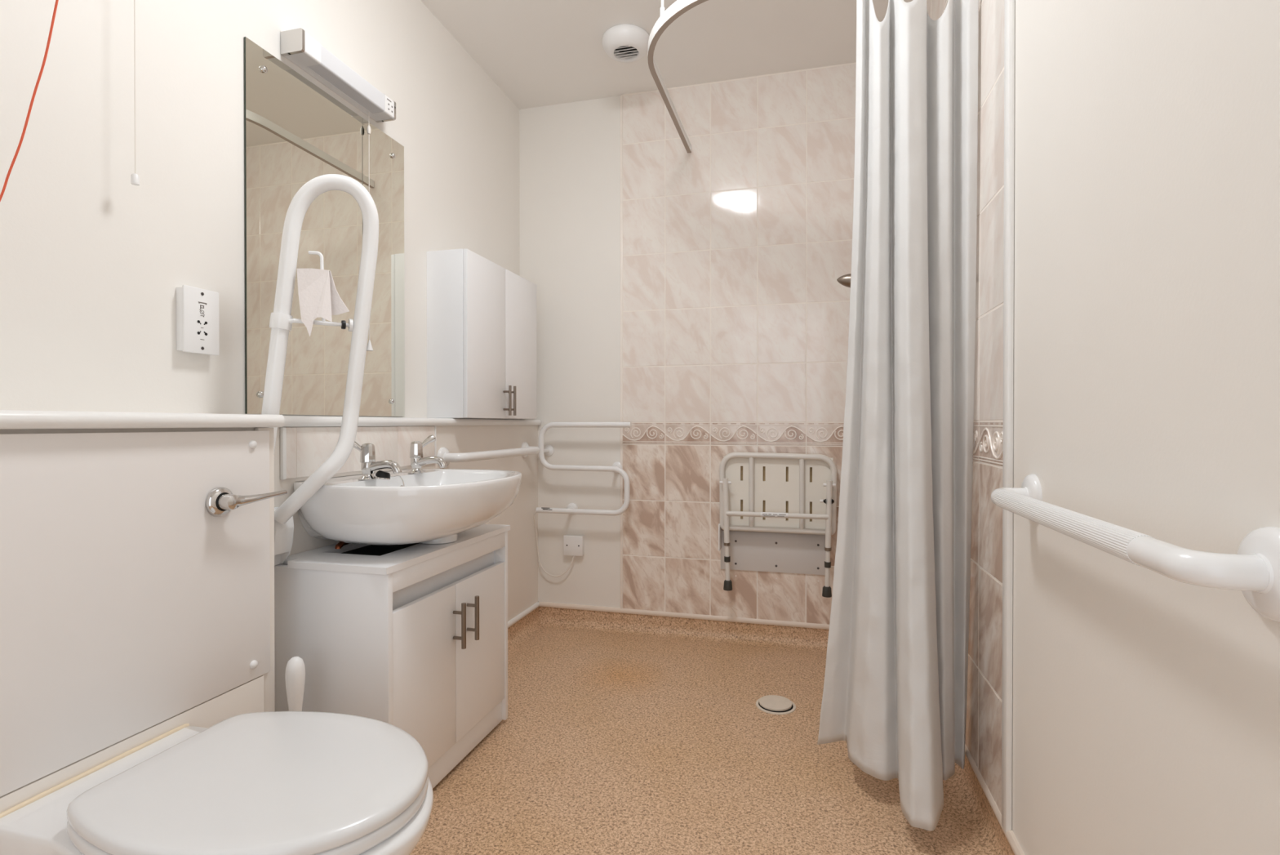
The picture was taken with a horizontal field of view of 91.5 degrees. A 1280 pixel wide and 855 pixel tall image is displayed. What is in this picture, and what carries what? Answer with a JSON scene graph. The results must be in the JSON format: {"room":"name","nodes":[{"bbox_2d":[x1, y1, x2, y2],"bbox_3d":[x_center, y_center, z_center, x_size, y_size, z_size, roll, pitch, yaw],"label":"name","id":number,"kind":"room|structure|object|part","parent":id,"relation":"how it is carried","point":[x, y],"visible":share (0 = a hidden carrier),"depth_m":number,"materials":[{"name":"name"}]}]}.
{"room":"accessible bathroom","nodes":[
{"label":"accessible bathroom","id":0,"kind":"room"},
{"bbox_2d":[0,0,537,659],"bbox_3d":[-0.979,-0.284,1.352,0.340,2.440,3.350,0,0,15],"label":"wall","id":1,"kind":"structure","parent":0,"point":[93,261],"depth_m":1.35,"materials":[{"name":"beige paint"}]},
{"bbox_2d":[0,427,275,813],"bbox_3d":[-1.007,0.473,0.526,0.025,0.936,1.708,0,0,15],"label":"panel","id":2,"kind":"object","parent":1,"relation":"attached to","point":[132,613],"visible":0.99,"depth_m":1.04,"materials":[{"name":"white plastic"}]},
{"bbox_3d":[-1.015,0.735,0.512,0.016,0.412,1.674,0,0,15],"label":"panel","id":3,"kind":"part","parent":2,"relation":"part of","materials":[{"name":"beige paint"}]},
{"bbox_2d":[205,486,287,515],"bbox_3d":[-0.786,0.144,1.250,0.046,0.057,0.146,0,0,21],"label":"flush lever","id":4,"kind":"object","parent":2,"relation":"attached to","point":[220,500],"visible":1,"depth_m":1.20,"materials":[{"name":"silver metal"}]},
{"bbox_3d":[-0.776,0.144,1.254,0.030,0.031,0.131,0,0,23],"label":"handle","id":5,"kind":"part","parent":4,"relation":"part of","materials":[{"name":"silver metal"}]},
{"bbox_2d":[0,409,284,429],"bbox_3d":[-1.091,-0.009,0.547,0.230,0.027,1.732,0,0,15],"label":"trim","id":6,"kind":"structure","parent":1,"relation":"attached to","point":[9,419],"depth_m":1.03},
{"bbox_2d":[176,284,219,355],"bbox_3d":[-0.978,-0.235,1.380,0.027,0.144,0.084,0,0,15],"label":"socket","id":7,"kind":"object","parent":1,"relation":"attached to","point":[197,308],"visible":1,"depth_m":1.36,"materials":[{"name":"white plastic"}]},
{"bbox_2d":[261,173,378,565],"bbox_3d":[-0.762,-0.132,1.467,0.279,0.918,0.098,0,0,-12],"label":"support rail","id":8,"kind":"object","parent":1,"relation":"attached to","point":[281,321],"visible":0.92,"depth_m":1.44,"materials":[{"name":"white plastic"}]},
{"bbox_2d":[297,268,349,336],"bbox_3d":[-0.733,-0.287,1.442,0.108,0.158,0.030,0,0,-15],"label":"toilet paper","id":9,"kind":"object","parent":8,"relation":"hanging from","point":[318,295],"visible":1,"depth_m":1.43,"materials":[{"name":"white paper"}]},
{"bbox_3d":[-0.704,-0.244,1.480,0.009,0.021,0.021,0,0,-34],"label":"knob","id":10,"kind":"part","parent":8,"relation":"part of","materials":[{"name":"black rubber"}]},
{"bbox_3d":[-0.691,-0.244,1.488,0.007,0.030,0.030,0,0,-34],"label":"plate","id":11,"kind":"part","parent":8,"relation":"part of","materials":[{"name":"white metal"}]},
{"bbox_2d":[244,36,404,416],"bbox_3d":[-0.872,-0.490,1.806,0.015,0.910,0.618,0,0,15],"label":"wall mirror","id":12,"kind":"object","parent":1,"relation":"attached to","point":[295,132],"visible":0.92,"depth_m":1.73,"materials":[{"name":"clear glass"}]},
{"bbox_2d":[280,27,395,351],"bbox_3d":[-0.848,-0.630,1.789,0.068,0.788,0.379,0,0,15],"label":"light","id":13,"kind":"object","parent":1,"relation":"attached to","point":[297,46],"visible":0.96,"depth_m":1.74,"materials":[{"name":"white plastic"}]},
{"bbox_2d":[306,44,384,113],"bbox_3d":[-0.848,-0.995,1.793,0.066,0.054,0.261,0,0,15],"label":"diffuser","id":14,"kind":"object","parent":13,"relation":"attached to","point":[327,68],"depth_m":1.77,"materials":[{"name":"white plastic"}]},
{"bbox_3d":[-0.832,-0.614,1.917,0.002,0.717,0.002,0,0,15],"label":"pull cord","id":15,"kind":"part","parent":13,"relation":"part of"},
{"bbox_2d":[280,426,436,479],"bbox_3d":[-0.778,0.061,1.809,0.010,0.127,0.650,0,0,15],"label":"backsplash","id":16,"kind":"structure","parent":1,"relation":"attached to","point":[303,450],"depth_m":1.67,"materials":[{"name":"tile"}]},
{"bbox_3d":[-0.858,0.062,1.500,0.010,0.127,0.012,0,0,15],"label":"edge trim","id":17,"kind":"part","parent":16,"relation":"part of","materials":[{"name":"white plastic"}]},
{"bbox_3d":[-0.697,0.059,2.121,0.008,0.127,0.005,0,0,15],"label":"edge trim","id":18,"kind":"part","parent":16,"relation":"part of","materials":[{"name":"white plastic"}]},
{"bbox_2d":[283,415,541,426],"bbox_3d":[-0.725,-0.019,2.180,0.114,0.027,1.612,0,0,15],"label":"trim","id":19,"kind":"structure","parent":1,"relation":"attached to","point":[289,420],"depth_m":1.92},
{"bbox_2d":[426,248,536,418],"bbox_3d":[-0.597,-0.335,2.506,0.195,0.598,0.597,0,0,15],"label":"upper cabinet","id":20,"kind":"object","parent":1,"relation":"attached to","point":[482,314],"visible":0.97,"depth_m":2.28,"materials":[{"name":"white wood"}]},
{"bbox_3d":[-0.580,-0.334,2.348,0.016,0.596,0.296,0,0,15],"label":"door","id":21,"kind":"part","parent":20,"relation":"part of","materials":[{"name":"white laminate"}]},
{"bbox_3d":[-0.524,-0.107,2.467,0.033,0.118,0.010,0,0,15],"label":"handle","id":22,"kind":"part","parent":20,"relation":"part of","materials":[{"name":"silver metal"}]},
{"bbox_3d":[-0.514,-0.107,2.508,0.033,0.118,0.010,0,0,15],"label":"handle","id":23,"kind":"part","parent":20,"relation":"part of","materials":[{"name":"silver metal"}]},
{"bbox_3d":[-0.505,-0.336,2.637,0.016,0.596,0.296,0,0,15],"label":"door","id":24,"kind":"part","parent":20,"relation":"part of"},
{"bbox_2d":[436,441,540,467],"bbox_3d":[-0.563,0.103,2.482,0.086,0.072,0.730,0,0,15],"label":"grab rail","id":25,"kind":"object","parent":1,"relation":"attached to","point":[525,450],"visible":0.91,"depth_m":2.31,"materials":[{"name":"white plastic"}]},
{"bbox_2d":[507,601,544,656],"bbox_3d":[-0.572,0.879,2.504,0.060,0.100,0.930,0,0,15],"label":"baseboard","id":26,"kind":"structure","parent":1,"relation":"attached to","point":[522,628],"depth_m":2.77,"materials":[{"name":"plastic"}]},
{"bbox_2d":[421,0,912,109],"bbox_3d":[-0.174,-1.543,1.160,2.173,0.080,3.600,0,0,15],"label":"ceiling","id":27,"kind":"structure","parent":0,"point":[539,53],"depth_m":2.43,"materials":[{"name":"paint"}]},
{"bbox_2d":[0,0,58,201],"bbox_3d":[-0.920,-0.806,0.963,0.367,1.392,0.074,0,0,3],"label":"cord","id":28,"kind":"object","parent":27,"relation":"hanging from","point":[56,1],"visible":1,"depth_m":0.95,"materials":[{"name":"red cord"},{"name":"red plastic"}]},
{"bbox_2d":[130,0,139,185],"bbox_3d":[-0.985,-0.989,1.217,0.058,1.028,0.058,0,0,15],"label":"pull cord","id":29,"kind":"object","parent":27,"relation":"hanging from","point":[135,178],"visible":1,"depth_m":1.22,"materials":[{"name":"white plastic"}]},
{"bbox_3d":[-0.986,-0.485,1.219,0.013,0.020,0.013,0,0,-42],"label":"knob","id":30,"kind":"part","parent":29,"relation":"part of","materials":[{"name":"white plastic"}]},
{"bbox_3d":[-0.986,-0.981,1.217,0.002,0.985,0.004,0,0,15],"label":"cord","id":31,"kind":"part","parent":29,"relation":"part of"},
{"bbox_2d":[601,23,649,62],"bbox_3d":[-0.053,-1.481,2.423,0.189,0.059,0.189,0,0,15],"label":"ceiling vent","id":32,"kind":"object","parent":27,"relation":"in","point":[625,43],"visible":0.98,"depth_m":2.37,"materials":[{"name":"white plastic"}]},
{"bbox_2d":[613,45,638,58],"bbox_3d":[-0.053,-1.459,2.424,0.094,0.008,0.075,0,0,15],"label":"grille","id":33,"kind":"object","parent":32,"relation":"attached to","point":[620,51],"depth_m":2.44,"materials":[{"name":"white plastic"}]},
{"bbox_2d":[647,0,707,152],"bbox_3d":[0.287,-1.359,2.034,0.564,0.297,1.357,0,0,-28],"label":"rail","id":34,"kind":"object","parent":27,"relation":"hanging from","point":[678,7],"visible":1,"depth_m":2.00,"materials":[{"name":"white plastic"}]},
{"bbox_2d":[817,0,978,831],"bbox_3d":[0.632,-0.167,1.528,0.370,2.092,0.336,0,0,15],"label":"shower curtain","id":35,"kind":"object","parent":34,"relation":"hanging from","point":[895,690],"visible":1,"depth_m":1.56,"materials":[{"name":"white fabric"}]},
{"bbox_2d":[519,62,856,624],"bbox_3d":[0.257,-0.293,2.818,2.173,2.440,0.129,0,0,15],"label":"wall","id":36,"kind":"structure","parent":0,"point":[736,246],"depth_m":2.77,"materials":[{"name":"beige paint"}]},
{"bbox_2d":[563,534,583,557],"bbox_3d":[-0.307,0.551,2.897,0.093,0.101,0.031,0,0,15],"label":"fused spur","id":37,"kind":"object","parent":36,"relation":"attached to","point":[573,544],"visible":1,"depth_m":2.88,"materials":[{"name":"white plastic"}]},
{"bbox_2d":[533,422,631,577],"bbox_3d":[-0.259,0.336,2.846,0.471,0.722,0.103,0,0,15],"label":"towel rail","id":38,"kind":"object","parent":36,"relation":"attached to","point":[572,508],"visible":1,"depth_m":2.80,"materials":[{"name":"white metal"}]},
{"bbox_2d":[620,94,622,608],"bbox_3d":[-0.084,-0.334,2.845,0.012,2.355,0.008,0,0,15],"label":"trim","id":39,"kind":"structure","parent":36,"relation":"attached to","point":[621,95],"depth_m":2.84,"materials":[{"name":"white plastic"}]},
{"bbox_2d":[538,601,829,652],"bbox_3d":[0.301,0.877,2.725,1.637,0.100,0.060,0,0,15],"label":"baseboard","id":40,"kind":"structure","parent":36,"relation":"attached to","point":[813,637],"depth_m":2.77,"materials":[{"name":"plastic"}]},
{"bbox_2d":[718,451,836,597],"bbox_3d":[0.572,0.394,2.613,0.486,0.577,0.121,0,0,15],"label":"shower bench","id":41,"kind":"object","parent":36,"relation":"attached to","point":[778,511],"visible":1,"depth_m":2.63,"materials":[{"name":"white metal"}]},
{"bbox_3d":[0.346,0.470,2.697,0.006,0.115,0.063,0,0,15],"label":"hinge plate","id":42,"kind":"part","parent":41,"relation":"part of","materials":[{"name":"white metal"}]},
{"bbox_3d":[0.364,0.354,2.634,0.023,0.279,0.034,0,0,-32],"label":"leg","id":43,"kind":"part","parent":41,"relation":"part of","materials":[{"name":"white metal"}]},
{"bbox_3d":[0.569,0.535,2.674,0.446,0.170,0.006,0,0,15],"label":"mounting plate","id":44,"kind":"part","parent":41,"relation":"part of","materials":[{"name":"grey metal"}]},
{"bbox_3d":[0.575,0.275,2.620,0.483,0.336,0.024,0,0,15],"label":"frame","id":45,"kind":"part","parent":41,"relation":"part of","materials":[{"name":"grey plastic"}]},
{"bbox_3d":[0.765,0.355,2.529,0.032,0.279,0.023,0,0,-37],"label":"leg","id":46,"kind":"part","parent":41,"relation":"part of","materials":[{"name":"white metal"}]},
{"bbox_2d":[410,626,973,854],"bbox_3d":[-0.174,0.977,1.176,2.173,0.080,3.600,0,0,15],"label":"floor","id":47,"kind":"structure","parent":0,"point":[607,744],"depth_m":1.70,"materials":[{"name":"plastic"}]},
{"bbox_2d":[0,711,433,854],"bbox_3d":[-0.591,0.720,0.937,0.588,0.434,0.373,0,0,15],"label":"toilet","id":48,"kind":"object","parent":47,"relation":"on","point":[271,782],"visible":1,"depth_m":0.87,"materials":[{"name":"white ceramic"}]},
{"bbox_3d":[-0.535,0.538,0.921,0.448,0.020,0.365,0,0,15],"label":"seat","id":49,"kind":"part","parent":48,"relation":"part of","materials":[{"name":"white plastic"}]},
{"bbox_2d":[284,656,305,711],"bbox_3d":[-0.738,0.713,1.337,0.104,0.443,0.104,0,0,15],"label":"toilet brush","id":50,"kind":"object","parent":47,"relation":"on","point":[295,675],"visible":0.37,"depth_m":1.32,"materials":[{"name":"white plastic"}]},
{"bbox_2d":[274,524,510,787],"bbox_3d":[-0.626,0.622,1.723,0.346,0.620,0.609,0,0,15],"label":"vanity cabinet","id":51,"kind":"object","parent":47,"relation":"on","point":[412,638],"visible":0.81,"depth_m":1.51,"materials":[{"name":"white wood"}]},
{"bbox_2d":[282,524,510,574],"bbox_3d":[-0.641,0.319,1.725,0.315,0.016,0.609,0,0,15],"label":"countertop","id":52,"kind":"structure","parent":51,"relation":"on","point":[327,557],"depth_m":1.51,"materials":[{"name":"white laminate"}]},
{"bbox_2d":[293,434,521,548],"bbox_3d":[-0.576,0.166,1.700,0.454,0.289,0.559,0,0,15],"label":"washbasin","id":53,"kind":"object","parent":52,"relation":"on","point":[415,504],"visible":0.95,"depth_m":1.50,"materials":[{"name":"white ceramic"}]},
{"bbox_2d":[353,441,402,479],"bbox_3d":[-0.689,0.079,1.615,0.153,0.113,0.063,0,0,15],"label":"tap","id":54,"kind":"object","parent":53,"relation":"on","point":[369,464],"depth_m":1.61,"materials":[{"name":"silver metal"}]},
{"bbox_3d":[-0.660,0.146,1.678,0.014,0.040,0.088,0,0,7],"label":"chain","id":55,"kind":"part","parent":53,"relation":"part of","materials":[{"name":"silver metal"}]},
{"bbox_3d":[-0.576,0.213,1.700,0.454,0.160,0.559,0,0,15],"label":"bowl","id":56,"kind":"part","parent":53,"relation":"part of","materials":[{"name":"white ceramic"}]},
{"bbox_2d":[407,434,447,473],"bbox_3d":[-0.616,0.077,1.837,0.124,0.113,0.079,0,0,15],"label":"tap","id":57,"kind":"object","parent":53,"relation":"on","point":[417,460],"depth_m":1.82,"materials":[{"name":"silver metal"}]},
{"bbox_3d":[-0.538,0.637,1.552,0.017,0.428,0.268,0,0,15],"label":"door","id":58,"kind":"part","parent":51,"relation":"part of","materials":[{"name":"white wood"}]},
{"bbox_3d":[-0.501,0.350,1.688,0.017,0.047,0.555,0,0,15],"label":"rail","id":59,"kind":"part","parent":51,"relation":"part of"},
{"bbox_3d":[-0.481,0.528,1.664,0.036,0.120,0.012,0,0,15],"label":"handle","id":60,"kind":"part","parent":51,"relation":"part of","materials":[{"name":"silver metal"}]},
{"bbox_3d":[-0.463,0.528,1.732,0.036,0.120,0.012,0,0,15],"label":"handle","id":61,"kind":"part","parent":51,"relation":"part of","materials":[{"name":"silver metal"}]},
{"bbox_3d":[-0.468,0.635,1.820,0.017,0.428,0.282,0,0,15],"label":"door","id":62,"kind":"part","parent":51,"relation":"part of","materials":[{"name":"white wood"}]},
{"bbox_2d":[755,694,795,714],"bbox_3d":[0.455,0.925,2.089,0.132,0.012,0.132,0,0,15],"label":"floor drain","id":63,"kind":"object","parent":47,"relation":"on","point":[770,704],"visible":1,"depth_m":2.07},
{"bbox_2d":[926,0,1279,854],"bbox_3d":[0.731,-0.281,0.906,0.129,2.440,3.350,0,0,15],"label":"wall","id":64,"kind":"structure","parent":0,"point":[1146,702],"depth_m":0.83,"materials":[{"name":"beige paint"}]},
{"bbox_2d":[836,273,851,287],"bbox_3d":[0.821,-0.389,2.096,0.305,0.699,0.053,0,0,15],"label":"handset","id":65,"kind":"object","parent":64,"relation":"attached to","point":[845,280],"visible":0.19,"depth_m":2.11,"materials":[{"name":"silver metal"}]},
{"bbox_2d":[943,742,1024,854],"bbox_3d":[0.648,0.888,0.935,0.060,0.100,3.350,0,0,15],"label":"baseboard","id":66,"kind":"structure","parent":64,"relation":"attached to","point":[980,816],"depth_m":1.47,"materials":[{"name":"plastic"}]},
{"bbox_2d":[1001,0,1014,832],"bbox_3d":[0.771,-0.327,1.304,0.012,2.350,0.033,0,0,15],"label":"trim","id":67,"kind":"structure","parent":64,"relation":"attached to","point":[1009,5],"depth_m":1.29,"materials":[{"name":"white plastic"}]},
{"bbox_2d":[991,474,1279,622],"bbox_3d":[0.626,0.133,0.885,0.080,0.086,0.710,0,0,15],"label":"grab rail","id":68,"kind":"object","parent":64,"relation":"attached to","point":[1255,569],"visible":1,"depth_m":0.61,"materials":[{"name":"white plastic"}]}
]}

